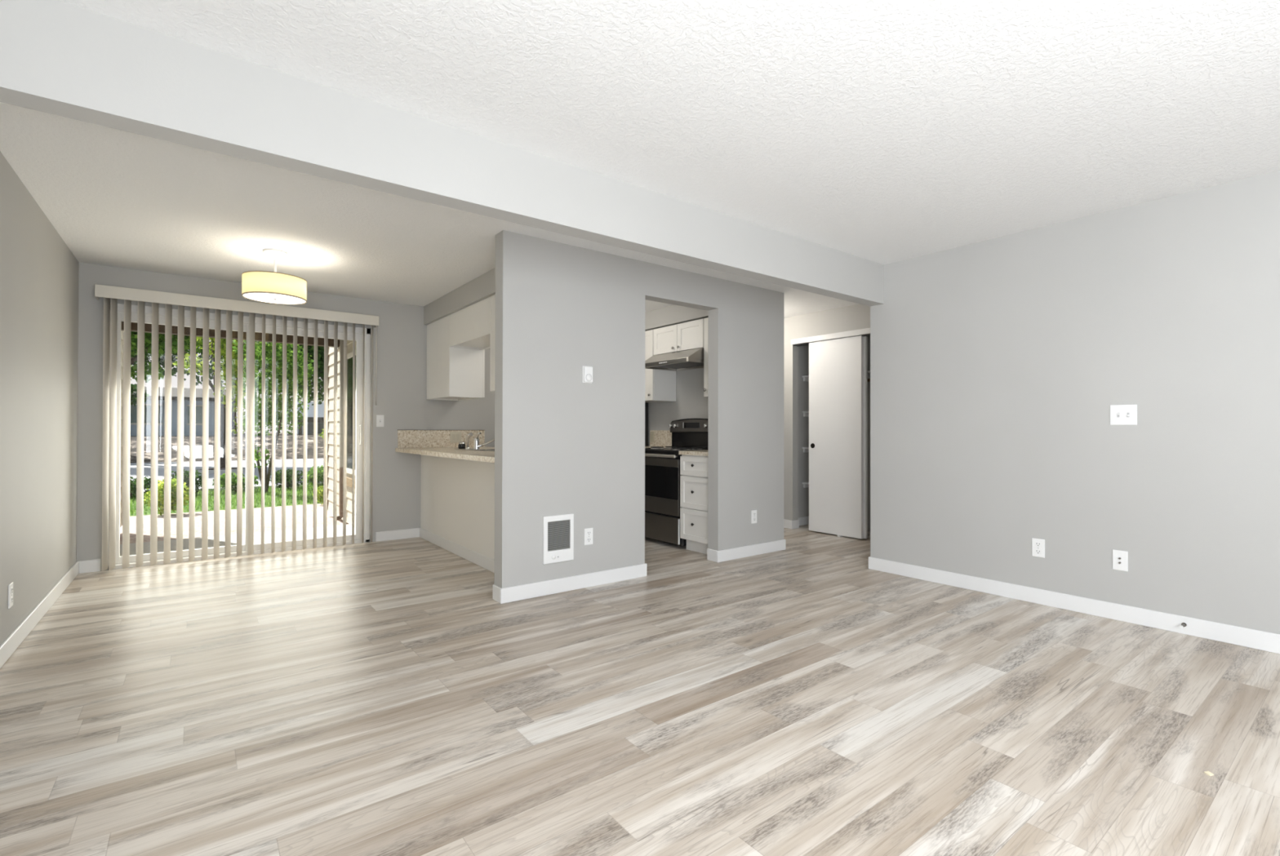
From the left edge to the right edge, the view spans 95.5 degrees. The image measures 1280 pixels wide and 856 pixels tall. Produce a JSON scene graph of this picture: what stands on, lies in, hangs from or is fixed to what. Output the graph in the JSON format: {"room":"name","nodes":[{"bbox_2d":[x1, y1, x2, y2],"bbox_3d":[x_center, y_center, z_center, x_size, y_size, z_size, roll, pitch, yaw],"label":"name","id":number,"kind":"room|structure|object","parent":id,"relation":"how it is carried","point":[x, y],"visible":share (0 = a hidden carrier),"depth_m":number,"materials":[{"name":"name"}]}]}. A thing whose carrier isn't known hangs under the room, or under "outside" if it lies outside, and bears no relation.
{"room":"empty living room","nodes":[
{"label":"empty living room","id":0,"kind":"room"},
{"bbox_2d":[0,151,79,645],"bbox_3d":[-1.898,-0.103,1.153,0.150,2.450,8.335,0,0,-37],"label":"wall","id":1,"kind":"structure","parent":0,"point":[39,273],"depth_m":3.29,"materials":[{"name":"grey paint"}]},
{"bbox_2d":[8,582,13,608],"bbox_3d":[-3.133,0.838,2.895,0.008,0.118,0.072,0,0,-37],"label":"electrical outlet","id":2,"kind":"object","parent":1,"relation":"attached to","point":[11,585],"visible":1,"depth_m":2.88,"materials":[{"name":"white plastic"}]},
{"bbox_2d":[0,561,79,668],"bbox_3d":[-1.881,1.074,1.255,0.013,0.097,8.185,0,0,-37],"label":"baseboard","id":3,"kind":"structure","parent":1,"relation":"attached to","point":[11,643],"depth_m":3.28,"materials":[{"name":"white paint"}]},
{"bbox_2d":[120,331,123,527],"bbox_3d":[-5.632,-0.182,5.914,0.285,2.850,3.465,0,0,-37],"label":"wall","id":4,"kind":"structure","parent":0,"point":[121,471],"depth_m":7.32,"materials":[{"name":"beige paint"}]},
{"bbox_2d":[120,330,124,525],"bbox_3d":[-6.692,-0.151,7.316,0.300,2.800,0.050,0,0,-37],"label":"trim","id":5,"kind":"structure","parent":4,"relation":"attached to","point":[122,341],"depth_m":7.38,"materials":[{"name":"white"}]},
{"bbox_2d":[76,262,494,571],"bbox_3d":[-1.395,-0.084,6.872,7.886,2.720,0.150,0,0,-37],"label":"wall","id":6,"kind":"structure","parent":0,"point":[400,388],"depth_m":5.83,"materials":[{"name":"grey paint"}]},
{"bbox_2d":[78,559,100,573],"bbox_3d":[-4.305,1.089,4.546,0.123,0.097,0.013,0,0,-37],"label":"baseboard","id":7,"kind":"structure","parent":6,"relation":"attached to","point":[88,566],"depth_m":4.54,"materials":[{"name":"white paint"}]},
{"bbox_2d":[94,284,378,571],"bbox_3d":[-3.422,0.016,5.134,2.042,2.212,0.155,0,0,-37],"label":"vertical blind","id":8,"kind":"object","parent":6,"relation":"attached to","point":[110,295],"visible":1,"depth_m":4.95,"materials":[{"name":"grey"}]},
{"bbox_2d":[107,303,370,569],"bbox_3d":[-3.490,0.088,5.248,1.935,2.150,0.141,0,0,-37],"label":"door","id":9,"kind":"structure","parent":6,"relation":"in","point":[148,310],"depth_m":5.30,"materials":[{"name":"white plastic"}]},
{"bbox_2d":[376,414,383,426],"bbox_3d":[-2.612,-0.060,5.839,0.072,0.120,0.017,0,0,-37],"label":"light switch","id":10,"kind":"object","parent":6,"relation":"attached to","point":[380,419],"visible":1,"depth_m":5.84,"materials":[{"name":"white plastic"}]},
{"bbox_2d":[375,528,419,542],"bbox_3d":[-2.476,1.100,5.940,0.427,0.097,0.013,0,0,-37],"label":"baseboard","id":11,"kind":"structure","parent":6,"relation":"attached to","point":[414,532],"depth_m":5.93,"materials":[{"name":"white paint"}]},
{"bbox_2d":[397,430,484,448],"bbox_3d":[-2.111,0.125,6.218,0.929,0.186,0.020,0,0,-37],"label":"backsplash","id":12,"kind":"structure","parent":6,"relation":"attached to","point":[406,438],"depth_m":6.14,"materials":[{"name":"stone"}]},
{"bbox_2d":[449,431,461,443],"bbox_3d":[-1.996,0.111,6.290,0.124,0.120,0.008,0,0,-37],"label":"outlet plate","id":13,"kind":"object","parent":12,"relation":"attached to","point":[455,437],"visible":0.91,"depth_m":6.28,"materials":[{"name":"beige plastic"}]},
{"bbox_2d":[426,315,484,400],"bbox_3d":[-1.886,-0.678,5.949,0.378,0.782,0.700,0,0,-37],"label":"upper cabinet","id":14,"kind":"object","parent":6,"relation":"attached to","point":[452,374],"visible":0.69,"depth_m":5.71,"materials":[{"name":"white wood"}]},
{"bbox_2d":[327,340,355,527],"bbox_3d":[-3.542,-0.169,7.508,0.330,2.850,3.465,0,0,-37],"label":"wall","id":15,"kind":"structure","parent":0,"point":[349,343],"depth_m":8.47,"materials":[{"name":"beige"}]},
{"bbox_2d":[327,346,328,506],"bbox_3d":[-4.622,-0.138,8.913,0.344,2.800,0.080,0,0,-37],"label":"trim","id":16,"kind":"structure","parent":15,"relation":"attached to","point":[328,347],"depth_m":8.79,"materials":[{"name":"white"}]},
{"bbox_2d":[337,339,343,520],"bbox_3d":[-4.019,-0.106,7.751,0.122,2.716,0.060,0,0,-37],"label":"downspout","id":17,"kind":"object","parent":15,"relation":"attached to","point":[340,517],"visible":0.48,"depth_m":7.75,"materials":[{"name":"brown"}]},
{"bbox_2d":[346,476,355,488],"bbox_3d":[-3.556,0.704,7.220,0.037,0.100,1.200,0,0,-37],"label":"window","id":18,"kind":"structure","parent":15,"relation":"in","point":[348,481],"depth_m":7.33,"materials":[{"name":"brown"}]},
{"bbox_2d":[346,350,355,475],"bbox_3d":[-3.549,-0.176,7.229,0.030,1.540,1.100,0,0,-37],"label":"window","id":19,"kind":"structure","parent":15,"relation":"in","point":[349,356],"depth_m":7.42,"materials":[{"name":"white"}]},
{"bbox_2d":[420,454,494,559],"bbox_3d":[-1.479,0.698,5.088,0.096,0.894,2.580,0,0,-37],"label":"wall","id":20,"kind":"structure","parent":0,"point":[457,495],"depth_m":5.17,"materials":[{"name":"white paint"}]},
{"bbox_2d":[395,446,494,462],"bbox_3d":[-1.344,0.232,5.193,0.943,0.038,2.580,0,0,-37],"label":"countertop","id":21,"kind":"structure","parent":20,"relation":"on","point":[447,452],"depth_m":4.96,"materials":[{"name":"stone"}]},
{"bbox_2d":[455,448,494,452],"bbox_3d":[-1.254,0.300,5.362,0.490,0.179,1.250,0,0,-37],"label":"sink","id":22,"kind":"object","parent":21,"relation":"in","point":[488,450],"visible":0.04,"depth_m":5.32,"materials":[{"name":"silver metal"}]},
{"bbox_2d":[457,441,465,448],"bbox_3d":[-1.721,0.176,5.604,0.068,0.070,0.068,0,0,-37],"label":"soap pump","id":23,"kind":"object","parent":22,"relation":"on","point":[461,445],"visible":1,"depth_m":5.58,"materials":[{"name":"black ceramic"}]},
{"bbox_2d":[465,432,472,449],"bbox_3d":[-1.612,0.131,5.472,0.091,0.158,0.048,0,0,36],"label":"sprayer","id":24,"kind":"object","parent":22,"relation":"on","point":[469,435],"visible":0.99,"depth_m":5.47,"materials":[{"name":"silver metal"}]},
{"bbox_2d":[469,432,494,450],"bbox_3d":[-1.374,0.127,5.222,0.525,0.165,0.127,0,0,34],"label":"faucet","id":25,"kind":"object","parent":21,"relation":"on","point":[476,446],"visible":0.83,"depth_m":5.28,"materials":[{"name":"silver metal"}]},
{"bbox_2d":[419,528,494,573],"bbox_3d":[-1.523,1.097,5.052,0.013,0.097,2.580,0,0,-37],"label":"baseboard","id":26,"kind":"structure","parent":20,"relation":"attached to","point":[478,559],"depth_m":5.13,"materials":[{"name":"white paint"}]},
{"bbox_2d":[493,230,783,588],"bbox_3d":[0.191,-0.067,4.666,2.820,2.425,0.122,0,0,-37],"label":"wall partition","id":27,"kind":"structure","parent":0,"point":[564,444],"depth_m":4.25,"materials":[{"name":"grey paint"}]},
{"bbox_2d":[423,267,495,324],"bbox_3d":[-1.347,-1.177,5.197,0.372,0.203,2.580,0,0,-37],"label":"soffit","id":28,"kind":"structure","parent":27,"relation":"attached to","point":[483,286],"depth_m":5.23,"materials":[{"name":"grey paint"}]},
{"bbox_2d":[449,296,490,350],"bbox_3d":[-1.380,-0.919,5.287,0.378,0.307,0.960,0,0,-37],"label":"upper cabinet","id":29,"kind":"object","parent":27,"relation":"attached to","point":[470,326],"visible":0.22,"depth_m":5.18,"materials":[{"name":"white wood"}]},
{"bbox_2d":[489,294,495,391],"bbox_3d":[-0.816,-0.685,4.546,0.378,0.782,0.894,0,0,-37],"label":"upper cabinet","id":30,"kind":"object","parent":27,"relation":"attached to","point":[492,297],"visible":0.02,"depth_m":4.75,"materials":[{"name":"white wood"}]},
{"bbox_2d":[542,513,573,564],"bbox_3d":[-0.562,0.767,3.995,0.235,0.323,0.026,0,0,-37],"label":"wall heater","id":31,"kind":"object","parent":27,"relation":"attached to","point":[557,530],"visible":1,"depth_m":3.99,"materials":[{"name":"white plastic"}]},
{"bbox_2d":[547,520,570,551],"bbox_3d":[-0.561,0.745,3.998,0.175,0.193,0.010,0,0,-37],"label":"grille","id":32,"kind":"object","parent":31,"relation":"attached to","point":[558,531],"depth_m":4.00,"materials":[{"name":"grey metal"}]},
{"bbox_2d":[582,365,592,383],"bbox_3d":[-0.373,-0.373,4.141,0.078,0.120,0.030,0,0,-37],"label":"thermostat","id":33,"kind":"object","parent":27,"relation":"attached to","point":[587,371],"visible":1,"depth_m":4.13,"materials":[{"name":"white plastic"}]},
{"bbox_2d":[584,528,592,545],"bbox_3d":[-0.369,0.782,4.153,0.072,0.118,0.008,0,0,-37],"label":"electrical outlet","id":34,"kind":"object","parent":27,"relation":"attached to","point":[588,531],"visible":1,"depth_m":4.15,"materials":[{"name":"white plastic"}]},
{"bbox_2d":[492,539,786,604],"bbox_3d":[-0.231,1.100,5.211,2.846,0.097,1.535,0,0,-37],"label":"baseboard","id":35,"kind":"structure","parent":27,"relation":"attached to","point":[519,593],"depth_m":4.18,"materials":[{"name":"white paint"}]},
{"bbox_2d":[751,510,756,524],"bbox_3d":[1.019,0.805,5.211,0.072,0.118,0.008,0,0,-37],"label":"electrical outlet","id":36,"kind":"object","parent":27,"relation":"attached to","point":[753,513],"visible":1,"depth_m":5.20,"materials":[{"name":"white plastic"}]},
{"bbox_2d":[0,524,1279,855],"bbox_3d":[1.169,1.201,3.499,7.886,0.120,8.355,0,0,-37],"label":"floor","id":37,"kind":"structure","parent":0,"point":[373,699],"depth_m":2.25,"materials":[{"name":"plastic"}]},
{"bbox_2d":[644,402,648,446],"bbox_3d":[-0.454,0.317,6.839,0.814,1.680,0.740,0,0,-37],"label":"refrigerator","id":38,"kind":"object","parent":37,"relation":"on","point":[646,403],"visible":0.02,"depth_m":6.78,"materials":[{"name":"black metal"}]},
{"bbox_2d":[644,418,707,546],"bbox_3d":[0.356,0.516,5.915,0.660,1.215,0.756,0,0,-37],"label":"range","id":39,"kind":"object","parent":37,"relation":"on","point":[662,464],"visible":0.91,"depth_m":5.70,"materials":[{"name":"black metal"}]},
{"bbox_2d":[644,448,707,453],"bbox_3d":[0.374,0.239,5.931,0.600,0.030,0.756,0,0,-37],"label":"cooktop","id":40,"kind":"object","parent":39,"relation":"in","point":[647,451],"depth_m":5.71,"materials":[{"name":"black ceramic"}]},
{"bbox_2d":[680,454,707,554],"bbox_3d":[0.738,0.705,5.437,0.646,0.892,0.438,0,0,-37],"label":"base cabinet","id":41,"kind":"object","parent":37,"relation":"on","point":[693,468],"visible":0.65,"depth_m":5.29,"materials":[{"name":"white paint"}]},
{"bbox_2d":[678,450,707,456],"bbox_3d":[0.743,0.241,5.444,0.636,0.034,0.441,0,0,-37],"label":"countertop","id":42,"kind":"structure","parent":41,"relation":"on","point":[704,453],"depth_m":5.28,"materials":[{"name":"stone"}]},
{"bbox_2d":[1204,771,1213,776],"bbox_3d":[1.856,1.131,1.899,0.020,0.004,0.017,0,0,-12],"label":"chip","id":43,"kind":"object","parent":37,"relation":"on","point":[1208,773],"visible":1,"depth_m":1.90,"materials":[{"name":"beige"}]},
{"bbox_2d":[0,0,1279,318],"bbox_3d":[1.134,-1.361,3.565,7.886,0.175,8.485,0,0,-37],"label":"ceiling","id":44,"kind":"structure","parent":0,"point":[880,131],"depth_m":2.49,"materials":[{"name":"white paint"}]},
{"bbox_2d":[241,248,306,305],"bbox_3d":[-2.666,-1.101,4.245,0.402,0.351,0.402,0,0,-37],"label":"ceiling lamp","id":45,"kind":"object","parent":44,"relation":"attached to","point":[274,287],"visible":1,"depth_m":4.13,"materials":[{"name":"beige fabric"}]},
{"bbox_2d":[243,293,306,304],"bbox_3d":[-2.666,-0.938,4.244,0.388,0.003,0.388,0,0,-37],"label":"diffuser","id":46,"kind":"object","parent":45,"relation":"attached to","point":[268,298],"depth_m":4.23,"materials":[{"name":"white plastic"}]},
{"bbox_2d":[0,0,884,306],"bbox_3d":[-0.118,-1.152,3.138,5.078,0.322,0.117,0,0,-37],"label":"beam","id":47,"kind":"structure","parent":44,"relation":"attached to","point":[58,57],"depth_m":2.28,"materials":[{"name":"grey paint"}]},
{"bbox_2d":[648,368,708,446],"bbox_3d":[0.423,-0.056,6.542,0.176,2.425,2.580,0,0,-37],"label":"wall","id":48,"kind":"structure","parent":0,"point":[691,402],"depth_m":6.35,"materials":[{"name":"grey paint"}]},
{"bbox_2d":[644,329,675,403],"bbox_3d":[0.117,-0.666,6.508,0.354,0.765,0.447,0,0,-37],"label":"upper cabinet","id":49,"kind":"object","parent":48,"relation":"attached to","point":[660,384],"visible":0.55,"depth_m":6.32,"materials":[{"name":"white wood"}]},
{"bbox_2d":[649,430,671,446],"bbox_3d":[0.252,0.132,6.605,0.018,0.185,0.440,0,0,-37],"label":"backsplash","id":50,"kind":"structure","parent":48,"relation":"attached to","point":[662,437],"depth_m":6.61,"materials":[{"name":"stone"}]},
{"bbox_2d":[650,431,654,441],"bbox_3d":[0.135,0.113,6.736,0.008,0.118,0.072,0,0,-37],"label":"outlet plate","id":51,"kind":"object","parent":50,"relation":"attached to","point":[652,433],"visible":1,"depth_m":6.72,"materials":[{"name":"beige plastic"}]},
{"bbox_2d":[644,304,708,331],"bbox_3d":[0.232,-1.168,6.401,0.310,0.203,2.580,0,0,-37],"label":"soffit","id":52,"kind":"structure","parent":48,"relation":"attached to","point":[671,315],"depth_m":6.04,"materials":[{"name":"grey paint"}]},
{"bbox_2d":[653,318,703,355],"bbox_3d":[0.491,-0.909,6.020,0.354,0.283,0.772,0,0,-37],"label":"upper cabinet","id":53,"kind":"object","parent":48,"relation":"attached to","point":[688,335],"visible":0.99,"depth_m":5.89,"materials":[{"name":"white wood"}]},
{"bbox_2d":[644,347,703,371],"bbox_3d":[0.423,-0.691,5.969,0.516,0.146,0.762,0,0,-37],"label":"range hood","id":54,"kind":"object","parent":53,"relation":"attached to","point":[691,359],"visible":0.76,"depth_m":5.85,"materials":[{"name":"silver metal"}]},
{"bbox_2d":[703,317,708,397],"bbox_3d":[0.860,-0.670,5.533,0.354,0.765,0.432,0,0,-37],"label":"upper cabinet","id":55,"kind":"object","parent":48,"relation":"attached to","point":[705,320],"visible":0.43,"depth_m":5.58,"materials":[{"name":"white wood"}]},
{"bbox_2d":[798,345,808,517],"bbox_3d":[2.016,-0.050,7.033,0.765,2.425,0.100,0,0,-37],"label":"wall","id":56,"kind":"structure","parent":0,"point":[803,351],"depth_m":6.91,"materials":[{"name":"grey paint"}]},
{"bbox_2d":[798,515,808,525],"bbox_3d":[2.048,1.114,6.981,0.765,0.097,0.013,0,0,-37],"label":"baseboard","id":57,"kind":"structure","parent":56,"relation":"attached to","point":[803,520],"depth_m":6.88,"materials":[{"name":"white paint"}]},
{"bbox_2d":[783,304,870,528],"bbox_3d":[1.921,-0.053,6.445,0.100,2.425,2.679,0,0,-37],"label":"wall","id":58,"kind":"structure","parent":0,"point":[857,317],"depth_m":6.63,"materials":[{"name":"grey paint"}]},
{"bbox_2d":[783,519,799,528],"bbox_3d":[1.467,1.113,7.030,0.126,0.097,0.991,0,0,-37],"label":"baseboard","id":59,"kind":"structure","parent":58,"relation":"attached to","point":[788,524],"depth_m":6.64,"materials":[{"name":"white paint"}]},
{"bbox_2d":[791,328,870,344],"bbox_3d":[2.195,-0.965,5.986,0.030,0.055,1.572,0,0,-37],"label":"trim","id":60,"kind":"structure","parent":58,"relation":"attached to","point":[867,331],"depth_m":6.18,"materials":[{"name":"white paint"}]},
{"bbox_2d":[793,333,870,346],"bbox_3d":[2.217,-0.935,6.064,0.080,0.015,1.470,0,0,-37],"label":"trim","id":61,"kind":"structure","parent":58,"relation":"attached to","point":[867,335],"depth_m":6.36,"materials":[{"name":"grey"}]},
{"bbox_2d":[808,335,862,538],"bbox_3d":[2.073,0.112,6.203,0.050,2.092,0.643,0,0,-37],"label":"door","id":62,"kind":"structure","parent":58,"relation":"in","point":[835,366],"depth_m":6.17,"materials":[{"name":"white paint"}]},
{"bbox_2d":[862,336,867,538],"bbox_3d":[2.118,0.105,6.217,0.034,2.078,0.650,0,0,-37],"label":"door","id":63,"kind":"structure","parent":58,"relation":"in","point":[864,338],"depth_m":5.96,"materials":[{"name":"white paint"}]},
{"bbox_2d":[866,336,870,529],"bbox_3d":[2.534,-0.051,6.573,0.500,2.425,0.060,0,0,-37],"label":"wall","id":64,"kind":"structure","parent":0,"point":[868,337],"depth_m":6.57,"materials":[{"name":"grey paint"}]},
{"bbox_2d":[870,169,1279,634],"bbox_3d":[3.343,-0.084,2.877,0.120,2.450,4.721,0,0,-37],"label":"wall","id":65,"kind":"structure","parent":0,"point":[998,366],"depth_m":3.52,"materials":[{"name":"grey paint"}]},
{"bbox_2d":[1031,537,1044,558],"bbox_3d":[2.577,0.784,3.769,0.008,0.118,0.072,0,0,-37],"label":"electrical outlet","id":66,"kind":"object","parent":65,"relation":"attached to","point":[1037,544],"visible":1,"depth_m":3.77,"materials":[{"name":"white plastic"}]},
{"bbox_2d":[1035,542,1040,546],"bbox_3d":[2.575,0.760,3.768,0.003,0.029,0.034,0,0,-37],"label":"receptacle","id":67,"kind":"object","parent":66,"relation":"attached to","point":[1037,544],"depth_m":3.77,"materials":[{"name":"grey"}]},
{"bbox_2d":[1035,549,1041,554],"bbox_3d":[2.575,0.808,3.767,0.003,0.029,0.034,0,0,-37],"label":"receptacle","id":68,"kind":"object","parent":66,"relation":"attached to","point":[1037,551],"depth_m":3.77,"materials":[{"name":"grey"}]},
{"bbox_2d":[868,556,1279,653],"bbox_3d":[3.636,1.095,3.198,1.013,0.097,4.584,0,0,-37],"label":"baseboard","id":69,"kind":"structure","parent":65,"relation":"attached to","point":[1231,634],"depth_m":3.51,"materials":[{"name":"white paint"}]},
{"bbox_2d":[1112,549,1128,571],"bbox_3d":[2.829,0.789,3.433,0.016,0.118,0.072,0,0,-37],"label":"cable wall plate","id":70,"kind":"object","parent":65,"relation":"attached to","point":[1120,558],"visible":1,"depth_m":3.43,"materials":[{"name":"white plastic"}]},
{"bbox_2d":[1110,404,1137,425],"bbox_3d":[2.840,-0.070,3.424,0.017,0.120,0.126,0,0,-37],"label":"light switch","id":71,"kind":"object","parent":65,"relation":"attached to","point":[1120,415],"visible":1,"depth_m":3.42,"materials":[{"name":"white plastic"}]},
{"bbox_2d":[1179,622,1186,628],"bbox_3d":[2.967,1.089,3.183,0.071,0.022,0.021,0,0,-37],"label":"door stop","id":72,"kind":"object","parent":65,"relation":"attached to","point":[1183,624],"visible":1,"depth_m":3.18,"materials":[{"name":"silver metal"}]},
{"bbox_3d":[2.597,-0.049,6.961,0.070,2.425,2.679,0,0,-37],"label":"wall","id":73,"kind":"structure","parent":0,"visible":0},
{"bbox_2d":[802,375,808,382],"bbox_3d":[2.317,-0.574,6.824,0.545,0.063,0.599,0,0,-37],"label":"closet shelf","id":74,"kind":"object","parent":73,"relation":"attached to","point":[806,378],"visible":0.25,"depth_m":6.90,"materials":[{"name":"white paint"}]},
{"bbox_2d":[802,411,808,417],"bbox_3d":[2.316,-0.154,6.822,0.545,0.063,0.599,0,0,-37],"label":"closet shelf","id":75,"kind":"object","parent":73,"relation":"attached to","point":[806,414],"visible":0.25,"depth_m":6.90,"materials":[{"name":"white paint"}]},
{"bbox_2d":[802,481,808,488],"bbox_3d":[2.315,0.689,6.817,0.545,0.063,0.599,0,0,-37],"label":"closet shelf","id":76,"kind":"object","parent":73,"relation":"attached to","point":[806,485],"visible":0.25,"depth_m":6.89,"materials":[{"name":"white paint"}]},
{"bbox_2d":[802,447,808,452],"bbox_3d":[2.316,0.271,6.819,0.545,0.063,0.599,0,0,-37],"label":"closet shelf","id":77,"kind":"object","parent":73,"relation":"attached to","point":[805,449],"visible":0.25,"depth_m":6.89,"materials":[{"name":"white paint"}]},
{"bbox_3d":[-10.241,1.455,19.851,1.940,0.140,1.940,0,0,-37],"label":"planting bed","id":78,"kind":"object","parent":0,"visible":0},
{"bbox_2d":[267,342,324,405],"bbox_3d":[-10.854,-1.601,18.869,2.319,6.229,3.700,0,0,29],"label":"tree","id":79,"kind":"object","parent":78,"relation":"on","point":[310,348],"visible":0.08,"depth_m":18.63,"materials":[{"name":"green plant"}]},
{"label":"outside","id":80,"kind":"structure","parent":0,"visible":0},
{"bbox_2d":[129,458,323,491],"bbox_3d":[-13.113,1.673,21.307,55.000,0.290,16.200,0,0,-37],"label":"driveway","id":81,"kind":"structure","parent":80,"point":[198,464],"depth_m":22.02,"materials":[{"name":"concrete"}]},
{"bbox_2d":[199,467,243,470],"bbox_3d":[-14.014,1.446,19.489,1.540,0.140,1.540,0,0,-37],"label":"planting bed","id":82,"kind":"object","parent":81,"relation":"on","point":[212,468],"visible":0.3,"depth_m":19.18,"materials":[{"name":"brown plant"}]},
{"bbox_2d":[173,336,262,468],"bbox_3d":[-13.990,-1.915,19.128,3.068,6.842,2.654,0,0,-37],"label":"tree","id":83,"kind":"object","parent":82,"relation":"on","point":[211,351],"visible":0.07,"depth_m":18.90,"materials":[{"name":"green plant"}]},
{"bbox_2d":[188,466,254,474],"bbox_3d":[-14.014,1.456,19.489,1.800,0.120,1.800,0,0,-37],"label":"ring","id":84,"kind":"object","parent":81,"relation":"on","point":[233,471],"visible":0.27,"depth_m":18.81,"materials":[{"name":"grey concrete"}]},
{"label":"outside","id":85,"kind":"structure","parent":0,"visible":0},
{"bbox_2d":[129,432,324,463],"bbox_3d":[-24.070,1.180,39.803,70.000,1.450,27.500,0,0,-37],"label":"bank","id":86,"kind":"object","parent":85,"point":[147,439],"visible":0.23,"depth_m":28.53,"materials":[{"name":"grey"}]},
{"bbox_2d":[130,383,149,406],"bbox_3d":[-23.715,-0.830,25.587,3.229,4.026,1.888,0,0,-37],"label":"tree","id":87,"kind":"object","parent":86,"relation":"on","point":[133,387],"visible":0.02,"depth_m":26.05,"materials":[{"name":"green plant"}]},
{"bbox_2d":[130,331,203,382],"bbox_3d":[-20.684,-3.645,23.394,6.682,10.163,4.679,0,0,-23],"label":"tree","id":88,"kind":"object","parent":86,"relation":"on","point":[148,336],"visible":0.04,"depth_m":23.18,"materials":[{"name":"green plant"}]},
{"bbox_2d":[130,386,244,435],"bbox_3d":[-27.584,-0.847,31.977,9.300,2.800,5.700,0,0,-37],"label":"apartment building","id":89,"kind":"structure","parent":86,"relation":"on","point":[147,423],"depth_m":31.61,"materials":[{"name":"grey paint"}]},
{"bbox_2d":[130,339,313,431],"bbox_3d":[-30.947,-5.468,41.796,15.617,11.943,5.185,0,0,-37],"label":"tree","id":90,"kind":"object","parent":86,"relation":"on","point":[161,360],"visible":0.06,"depth_m":40.74,"materials":[{"name":"green plant"}]},
{"bbox_2d":[279,401,324,435],"bbox_3d":[-21.256,-0.069,43.463,9.100,3.400,7.100,0,0,-37],"label":"building","id":91,"kind":"structure","parent":86,"relation":"on","point":[320,407],"depth_m":40.13,"materials":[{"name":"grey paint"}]},
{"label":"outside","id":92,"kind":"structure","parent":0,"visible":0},
{"bbox_2d":[120,503,348,544],"bbox_3d":[-4.968,1.527,8.152,20.000,0.460,6.200,0,0,-37],"label":"patio","id":93,"kind":"structure","parent":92,"point":[257,511],"depth_m":8.33,"materials":[{"name":"grey concrete"}]},
{"bbox_2d":[143,478,189,515],"bbox_3d":[-7.794,1.144,9.583,0.684,0.634,0.682,0,0,-37],"label":"shrub","id":94,"kind":"object","parent":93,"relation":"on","point":[173,485],"visible":0.41,"depth_m":9.44,"materials":[{"name":"green plant"}]},
{"bbox_2d":[312,485,323,504],"bbox_3d":[-5.883,1.262,10.851,0.434,0.407,0.416,0,0,-37],"label":"shrub","id":95,"kind":"object","parent":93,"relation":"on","point":[319,491],"visible":0.32,"depth_m":10.73,"materials":[{"name":"green plant"}]},
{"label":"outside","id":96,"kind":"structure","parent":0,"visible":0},
{"bbox_2d":[129,484,323,516],"bbox_3d":[-8.121,1.625,12.287,26.000,0.300,4.200,0,0,-37],"label":"lawn","id":97,"kind":"structure","parent":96,"point":[233,495],"depth_m":11.24,"materials":[{"name":"plant"}]},
{"bbox_2d":[129,475,162,498],"bbox_3d":[-10.461,1.253,12.017,0.883,0.494,0.909,0,0,26],"label":"shrub","id":98,"kind":"object","parent":97,"relation":"on","point":[147,482],"visible":0.34,"depth_m":11.94,"materials":[{"name":"green plant"}]},
{"bbox_2d":[170,469,208,494],"bbox_3d":[-9.764,1.188,12.545,0.725,0.583,0.760,0,0,-37],"label":"shrub","id":99,"kind":"object","parent":97,"relation":"on","point":[186,474],"visible":0.35,"depth_m":12.45,"materials":[{"name":"green plant"}]},
{"bbox_2d":[132,484,302,493],"bbox_3d":[-8.156,1.559,14.807,55.000,0.260,0.150,0,0,-37],"label":"kerb","id":100,"kind":"object","parent":97,"relation":"on","point":[256,486],"visible":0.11,"depth_m":13.92,"materials":[{"name":"grey concrete"}]},
{"bbox_2d":[212,472,258,492],"bbox_3d":[-9.143,1.254,13.142,0.874,0.472,0.833,0,0,-37],"label":"shrub","id":101,"kind":"object","parent":97,"relation":"on","point":[222,478],"visible":0.42,"depth_m":13.00,"materials":[{"name":"green plant"}]},
{"bbox_2d":[231,339,314,493],"bbox_3d":[-8.088,-0.371,12.858,1.587,3.702,1.413,0,0,-37],"label":"tree","id":102,"kind":"object","parent":97,"relation":"on","point":[268,348],"visible":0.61,"depth_m":12.77,"materials":[{"name":"green plant"}]},
{"bbox_2d":[269,469,302,489],"bbox_3d":[-8.398,1.246,13.868,0.717,0.522,0.744,0,0,23],"label":"shrub","id":103,"kind":"object","parent":97,"relation":"on","point":[288,473],"visible":0.71,"depth_m":13.75,"materials":[{"name":"green plant"}]},
{"bbox_2d":[301,465,323,490],"bbox_3d":[-7.288,1.173,13.164,0.658,0.628,0.664,0,0,-37],"label":"shrub","id":104,"kind":"object","parent":97,"relation":"on","point":[320,473],"visible":0.48,"depth_m":13.07,"materials":[{"name":"green plant"}]},
{"bbox_3d":[-4.348,-1.537,6.428,2.936,0.130,2.715,0,0,-37],"label":"ceiling","id":105,"kind":"structure","parent":0,"visible":0},
{"bbox_2d":[121,321,339,347],"bbox_3d":[-5.136,-1.295,7.458,2.936,0.345,0.120,0,0,-37],"label":"beam","id":106,"kind":"structure","parent":105,"relation":"attached to","point":[148,327],"depth_m":7.39,"materials":[{"name":"brown paint"}]},
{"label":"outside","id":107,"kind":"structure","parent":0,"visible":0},
{"bbox_2d":[120,524,355,556],"bbox_3d":[-4.016,1.397,6.133,4.936,0.300,1.865,0,0,-37],"label":"patio slab","id":108,"kind":"object","parent":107,"point":[257,535],"depth_m":6.48,"materials":[{"name":"concrete"}]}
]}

